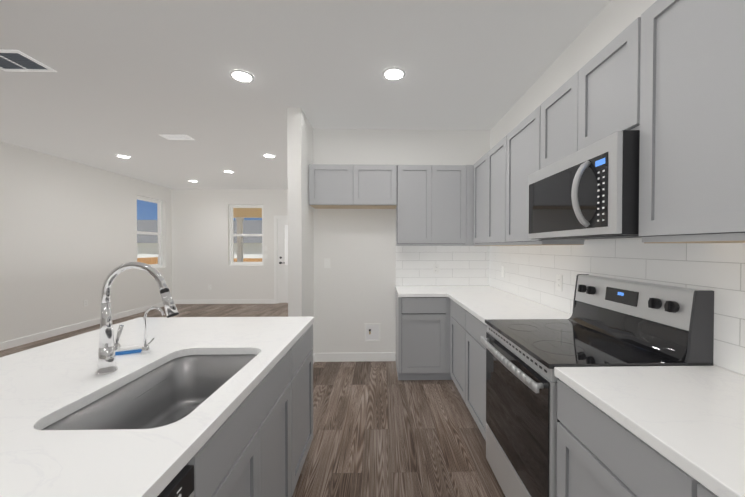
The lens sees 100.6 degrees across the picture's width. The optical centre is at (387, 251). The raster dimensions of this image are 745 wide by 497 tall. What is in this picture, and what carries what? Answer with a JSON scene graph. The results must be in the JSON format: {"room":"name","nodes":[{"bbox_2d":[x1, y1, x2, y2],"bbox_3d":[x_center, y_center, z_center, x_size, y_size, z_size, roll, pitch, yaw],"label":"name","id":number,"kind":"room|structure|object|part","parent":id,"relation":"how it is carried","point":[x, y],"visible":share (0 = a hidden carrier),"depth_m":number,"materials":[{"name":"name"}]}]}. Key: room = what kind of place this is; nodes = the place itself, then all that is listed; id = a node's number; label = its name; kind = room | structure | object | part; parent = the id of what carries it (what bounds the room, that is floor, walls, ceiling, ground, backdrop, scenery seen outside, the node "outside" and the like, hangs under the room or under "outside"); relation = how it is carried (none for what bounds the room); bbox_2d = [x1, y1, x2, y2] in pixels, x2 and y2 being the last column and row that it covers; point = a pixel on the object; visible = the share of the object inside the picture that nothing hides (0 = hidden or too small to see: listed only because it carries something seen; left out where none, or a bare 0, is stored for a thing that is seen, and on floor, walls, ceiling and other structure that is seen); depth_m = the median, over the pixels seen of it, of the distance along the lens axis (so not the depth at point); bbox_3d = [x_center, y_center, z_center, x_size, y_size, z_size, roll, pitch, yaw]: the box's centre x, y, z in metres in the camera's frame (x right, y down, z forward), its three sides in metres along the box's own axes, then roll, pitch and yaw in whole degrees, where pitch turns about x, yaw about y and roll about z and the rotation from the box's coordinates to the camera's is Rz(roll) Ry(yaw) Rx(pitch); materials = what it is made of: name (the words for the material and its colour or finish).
{"room":"kitchen","nodes":[
{"label":"kitchen","id":0,"kind":"room"},
{"bbox_2d":[0,141,171,342],"bbox_3d":[-5.216,-0.052,2.344,0.140,2.800,10.630,0,1,-1],"label":"wall","id":1,"kind":"structure","parent":0,"point":[68,236],"depth_m":4.99,"materials":[{"name":"white paint"}]},
{"bbox_2d":[0,302,163,350],"bbox_3d":[-5.139,1.296,2.364,0.016,0.105,10.350,0,1,-1],"label":"baseboard","id":2,"kind":"structure","parent":1,"relation":"attached to","point":[32,338],"depth_m":4.96,"materials":[{"name":"white wood"}]},
{"bbox_2d":[137,196,162,269],"bbox_3d":[-5.357,-0.408,6.873,0.060,1.570,0.860,0,1,-1],"label":"window","id":3,"kind":"structure","parent":1,"relation":"in","point":[159,227],"depth_m":7.21,"materials":[{"name":"white plastic"}]},
{"bbox_2d":[171,189,287,299],"bbox_3d":[-3.124,-0.123,7.637,4.280,2.800,0.140,0,1,-1],"label":"wall","id":4,"kind":"structure","parent":0,"point":[200,243],"depth_m":7.54,"materials":[{"name":"white paint"}]},
{"bbox_2d":[174,299,273,303],"bbox_3d":[-4.014,1.226,7.559,2.435,0.105,0.013,0,1,-1],"label":"baseboard","id":5,"kind":"structure","parent":4,"relation":"attached to","point":[232,301],"depth_m":7.55,"materials":[{"name":"white wood"}]},
{"bbox_2d":[229,205,263,264],"bbox_3d":[-3.485,-0.409,7.665,0.860,1.499,0.060,0,1,-1],"label":"window","id":6,"kind":"structure","parent":4,"relation":"in","point":[231,229],"depth_m":7.65,"materials":[{"name":"white plastic"}]},
{"bbox_2d":[274,216,287,303],"bbox_3d":[-2.279,0.197,7.652,1.030,2.160,0.156,0,1,-1],"label":"door frame","id":7,"kind":"structure","parent":4,"relation":"attached to","point":[276,261],"depth_m":7.57,"materials":[{"name":"white wood"}]},
{"bbox_2d":[278,219,287,302],"bbox_3d":[-2.278,0.233,7.616,0.864,2.065,0.099,0,1,-1],"label":"door","id":8,"kind":"structure","parent":4,"relation":"in","point":[282,260],"depth_m":7.62,"materials":[{"name":"white wood"}]},
{"bbox_2d":[0,303,504,496],"bbox_3d":[-1.939,1.397,2.437,6.695,0.100,10.630,0,1,-1],"label":"floor","id":9,"kind":"structure","parent":0,"point":[380,429],"depth_m":2.29,"materials":[{"name":"brown wood"}]},
{"bbox_2d":[152,322,313,496],"bbox_3d":[-0.823,0.930,0.730,0.712,0.880,2.660,0,1,-1],"label":"kitchen island","id":10,"kind":"object","parent":9,"relation":"on","point":[261,449],"depth_m":1.19,"materials":[{"name":"grey wood"}]},
{"bbox_2d":[0,317,314,496],"bbox_3d":[-1.046,0.472,0.719,1.166,0.034,2.700,0,1,-1],"label":"island countertop","id":11,"kind":"structure","parent":10,"relation":"on","point":[37,384],"depth_m":0.88,"materials":[{"name":"white stone"}]},
{"bbox_2d":[88,262,183,377],"bbox_3d":[-0.924,0.243,1.155,0.292,0.411,0.090,0,1,-1],"label":"faucet","id":12,"kind":"object","parent":11,"relation":"on","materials":[{"name":"silver metal"}]},
{"bbox_2d":[32,350,259,429],"bbox_3d":[-0.758,0.592,1.115,0.450,0.242,0.705,0,1,-1],"label":"sink","id":13,"kind":"object","parent":11,"relation":"in","point":[161,394],"depth_m":1.29,"materials":[{"name":"grey metal"}]},
{"bbox_2d":[136,306,167,353],"bbox_3d":[-1.035,0.343,1.377,0.102,0.205,0.069,0,1,-1],"label":"faucet","id":14,"kind":"object","parent":11,"relation":"on","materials":[{"name":"silver metal"}]},
{"bbox_2d":[157,465,193,496],"bbox_3d":[-0.786,0.945,0.445,0.653,0.858,0.596,0,1,-1],"label":"dishwasher","id":15,"kind":"object","parent":10,"relation":"in","point":[182,485],"depth_m":0.71,"materials":[{"name":"black"}]},
{"bbox_2d":[396,294,487,440],"bbox_3d":[0.682,0.902,2.861,1.139,0.880,1.789,0,1,-1],"label":"base cabinet","id":16,"kind":"object","parent":9,"relation":"on","point":[457,354],"depth_m":3.11,"materials":[{"name":"grey wood"}]},
{"bbox_2d":[395,286,571,325],"bbox_3d":[0.679,0.443,2.855,1.144,0.034,1.789,0,1,-1],"label":"countertop","id":17,"kind":"structure","parent":16,"relation":"on","point":[422,305],"depth_m":2.99,"materials":[{"name":"white stone"}]},
{"bbox_2d":[481,274,713,496],"bbox_3d":[0.926,0.754,1.592,0.707,1.209,0.748,0,1,-1],"label":"range","id":18,"kind":"object","parent":9,"relation":"on","point":[611,322],"visible":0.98,"depth_m":1.44,"materials":[{"name":"grey"}]},
{"bbox_3d":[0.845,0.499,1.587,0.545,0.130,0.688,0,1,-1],"label":"handle","id":19,"kind":"part","parent":18,"relation":"part of","materials":[{"name":"silver metal"}]},
{"bbox_2d":[554,370,682,496],"bbox_3d":[0.978,0.927,0.952,0.631,0.880,0.530,0,1,-1],"label":"base cabinet","id":20,"kind":"object","parent":9,"relation":"on","point":[598,456],"depth_m":0.96,"materials":[{"name":"grey wood"}]},
{"bbox_2d":[554,366,744,496],"bbox_3d":[0.986,0.477,0.338,0.642,0.034,1.747,0,1,-1],"label":"countertop","id":21,"kind":"structure","parent":20,"relation":"on","point":[695,415],"depth_m":0.89,"materials":[{"name":"white stone"}]},
{"bbox_2d":[679,466,722,496],"bbox_3d":[0.990,0.935,0.422,0.631,0.880,0.530,0,1,-1],"label":"base cabinet","id":22,"kind":"object","parent":9,"relation":"on","point":[689,486],"depth_m":0.68,"materials":[{"name":"grey wood"}]},
{"bbox_2d":[287,107,313,353],"bbox_3d":[-1.003,-0.093,5.384,0.140,2.800,4.460,0,1,-1],"label":"wall","id":23,"kind":"structure","parent":0,"point":[300,227],"depth_m":3.16,"materials":[{"name":"white paint"}]},
{"bbox_2d":[0,0,610,188],"bbox_3d":[-1.939,-1.503,2.398,6.695,0.100,10.630,0,1,-1],"label":"ceiling","id":24,"kind":"structure","parent":0,"point":[133,79],"depth_m":2.51,"materials":[{"name":"white paint"}]},
{"bbox_2d":[0,49,56,71],"bbox_3d":[-2.866,-1.447,2.348,0.400,0.009,0.270,0,1,-1],"label":"ceiling vent","id":25,"kind":"object","parent":24,"relation":"in","point":[15,60],"visible":0.98,"depth_m":2.37,"materials":[{"name":"white metal"}]},
{"bbox_2d":[115,154,130,157],"bbox_3d":[-4.121,-1.481,4.811,0.190,0.008,0.190,0,1,-1],"label":"recessed light","id":26,"kind":"object","parent":24,"relation":"in","point":[122,156],"visible":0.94,"depth_m":4.81,"materials":[{"name":"white"}]},
{"bbox_2d":[159,134,194,139],"bbox_3d":[-2.712,-1.469,3.977,0.340,0.009,0.180,0,1,-1],"label":"ceiling vent","id":27,"kind":"object","parent":24,"relation":"in","point":[177,137],"visible":0.98,"depth_m":3.98,"materials":[{"name":"white metal"}]},
{"bbox_2d":[229,69,254,82],"bbox_3d":[-1.209,-1.451,2.559,0.190,0.008,0.190,0,1,-1],"label":"recessed light","id":28,"kind":"object","parent":24,"relation":"in","point":[243,76],"visible":1,"depth_m":2.56,"materials":[{"name":"white"}]},
{"bbox_2d":[262,154,275,157],"bbox_3d":[-1.840,-1.480,4.776,0.190,0.008,0.190,0,1,-1],"label":"recessed light","id":29,"kind":"object","parent":24,"relation":"in","point":[269,155],"visible":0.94,"depth_m":4.75,"materials":[{"name":"white"}]},
{"bbox_2d":[382,67,404,80],"bbox_3d":[0.048,-1.450,2.524,0.190,0.008,0.190,0,1,-1],"label":"recessed light","id":30,"kind":"object","parent":24,"relation":"in","point":[393,73],"visible":1,"depth_m":2.51,"materials":[{"name":"white plastic"}]},
{"bbox_2d":[313,129,489,360],"bbox_3d":[0.240,-0.072,3.811,2.275,2.800,0.140,0,1,-1],"label":"wall","id":31,"kind":"structure","parent":0,"point":[354,287],"depth_m":3.73,"materials":[{"name":"white paint"}]},
{"bbox_2d":[324,258,329,267],"bbox_3d":[-0.732,0.140,3.718,0.072,0.117,0.008,0,1,-1],"label":"light switch","id":32,"kind":"object","parent":31,"relation":"attached to","point":[326,262],"visible":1,"depth_m":3.72,"materials":[{"name":"white plastic"}]},
{"bbox_2d":[309,164,396,207],"bbox_3d":[-0.390,-0.743,3.567,0.975,0.450,0.298,0,1,-1],"label":"upper cabinet","id":33,"kind":"object","parent":31,"relation":"attached to","point":[330,185],"depth_m":3.43,"materials":[{"name":"grey wood"}]},
{"bbox_2d":[315,352,394,361],"bbox_3d":[-0.403,1.277,3.737,0.985,0.105,0.016,0,1,-1],"label":"baseboard","id":34,"kind":"structure","parent":31,"relation":"attached to","point":[347,357],"depth_m":3.73,"materials":[{"name":"white wood"}]},
{"bbox_2d":[364,323,379,341],"bbox_3d":[-0.190,0.980,3.739,0.190,0.220,0.027,0,1,-1],"label":"outlet box","id":35,"kind":"object","parent":31,"relation":"attached to","point":[371,332],"visible":1,"depth_m":3.74,"materials":[{"name":"white plastic"}]},
{"bbox_2d":[393,165,464,245],"bbox_3d":[0.529,-0.519,3.591,0.864,0.900,0.298,0,1,-1],"label":"upper cabinet","id":36,"kind":"object","parent":31,"relation":"attached to","point":[430,210],"depth_m":3.45,"materials":[{"name":"grey wood"}]},
{"bbox_2d":[396,246,488,285],"bbox_3d":[0.662,0.161,3.751,1.141,0.504,0.006,0,1,-1],"label":"backsplash","id":37,"kind":"structure","parent":31,"relation":"attached to","point":[463,265],"depth_m":3.75,"materials":[{"name":"tile"}]},
{"bbox_2d":[433,264,438,273],"bbox_3d":[0.584,0.209,3.742,0.072,0.117,0.008,0,1,-1],"label":"outlet","id":38,"kind":"object","parent":37,"relation":"attached to","point":[435,268],"visible":1,"depth_m":3.74,"materials":[{"name":"white plastic"}]},
{"bbox_2d":[490,0,744,375],"bbox_3d":[1.383,-0.027,0.471,0.140,2.800,6.590,0,1,-1],"label":"wall","id":39,"kind":"structure","parent":0,"point":[610,22],"depth_m":2.09,"materials":[{"name":"white paint"}]},
{"bbox_2d":[465,137,504,245],"bbox_3d":[1.070,-0.511,3.003,0.368,0.900,0.939,0,1,-1],"label":"upper cabinet","id":40,"kind":"object","parent":39,"relation":"attached to","point":[485,179],"depth_m":3.00,"materials":[{"name":"grey wood"}]},
{"bbox_2d":[505,108,584,245],"bbox_3d":[1.121,-0.501,2.265,0.298,0.900,0.539,0,1,-1],"label":"upper cabinet","id":41,"kind":"object","parent":39,"relation":"attached to","point":[520,143],"depth_m":2.29,"materials":[{"name":"grey wood"}]},
{"bbox_2d":[537,19,636,170],"bbox_3d":[1.136,-0.719,1.611,0.298,0.445,0.764,0,1,-1],"label":"upper cabinet","id":42,"kind":"object","parent":39,"relation":"attached to","point":[599,101],"depth_m":1.50,"materials":[{"name":"grey wood"}]},
{"bbox_2d":[528,130,641,239],"bbox_3d":[1.056,-0.280,1.615,0.453,0.420,0.753,0,1,-1],"label":"microwave","id":43,"kind":"object","parent":42,"relation":"attached to","point":[591,191],"visible":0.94,"depth_m":1.39,"materials":[{"name":"silver metal"}]},
{"bbox_3d":[0.876,-0.262,1.404,0.082,0.302,0.026,0,1,-1],"label":"handle","id":44,"kind":"part","parent":43,"relation":"part of","materials":[{"name":"silver metal"}]},
{"bbox_2d":[489,239,744,374],"bbox_3d":[1.286,0.191,1.542,0.006,0.504,4.450,0,1,-1],"label":"backsplash","id":45,"kind":"structure","parent":39,"relation":"attached to","point":[718,269],"depth_m":1.55,"materials":[{"name":"tile"}]},
{"bbox_2d":[502,266,504,276],"bbox_3d":[1.238,0.215,3.327,0.008,0.117,0.072,0,1,-1],"label":"light switch","id":46,"kind":"object","parent":45,"relation":"attached to","point":[503,271],"visible":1,"depth_m":3.31,"materials":[{"name":"white plastic"}]},
{"bbox_2d":[556,274,562,290],"bbox_3d":[1.262,0.229,2.278,0.008,0.117,0.072,0,1,-1],"label":"electrical outlet","id":47,"kind":"object","parent":45,"relation":"attached to","point":[559,279],"visible":1,"depth_m":2.27,"materials":[{"name":"white plastic"}]},
{"bbox_2d":[637,0,744,242],"bbox_3d":[1.156,-0.480,0.697,0.298,0.900,1.071,0,1,-1],"label":"upper cabinet","id":48,"kind":"object","parent":39,"relation":"attached to","point":[666,78],"depth_m":1.03,"materials":[{"name":"grey wood"}]},
{"label":"outside","id":49,"kind":"structure","parent":0,"visible":0},
{"bbox_3d":[-15.271,2.184,14.579,90.000,0.200,90.000,0,1,-1],"label":"ground","id":50,"kind":"structure","parent":49,"visible":0},
{"bbox_2d":[137,257,261,263],"bbox_3d":[0.115,1.389,-2.564,20.000,1.850,35.060,0,1,-1],"label":"fence","id":51,"kind":"object","parent":50,"relation":"on","point":[148,260],"depth_m":13.53,"materials":[{"name":"orange wood"}]},
{"bbox_2d":[137,220,261,257],"bbox_3d":[-16.455,-0.597,20.517,36.900,5.200,38.800,0,1,-1],"label":"houses","id":52,"kind":"structure","parent":50,"relation":"on","point":[150,238],"depth_m":23.73,"materials":[{"name":"white"}]},
{"bbox_2d":[233,208,261,261],"bbox_3d":[-2.939,0.311,8.777,4.800,3.700,2.100,0,1,-1],"label":"patio","id":53,"kind":"structure","parent":50,"relation":"on","point":[238,214],"depth_m":9.41,"materials":[{"name":"beige wood"}]}
]}

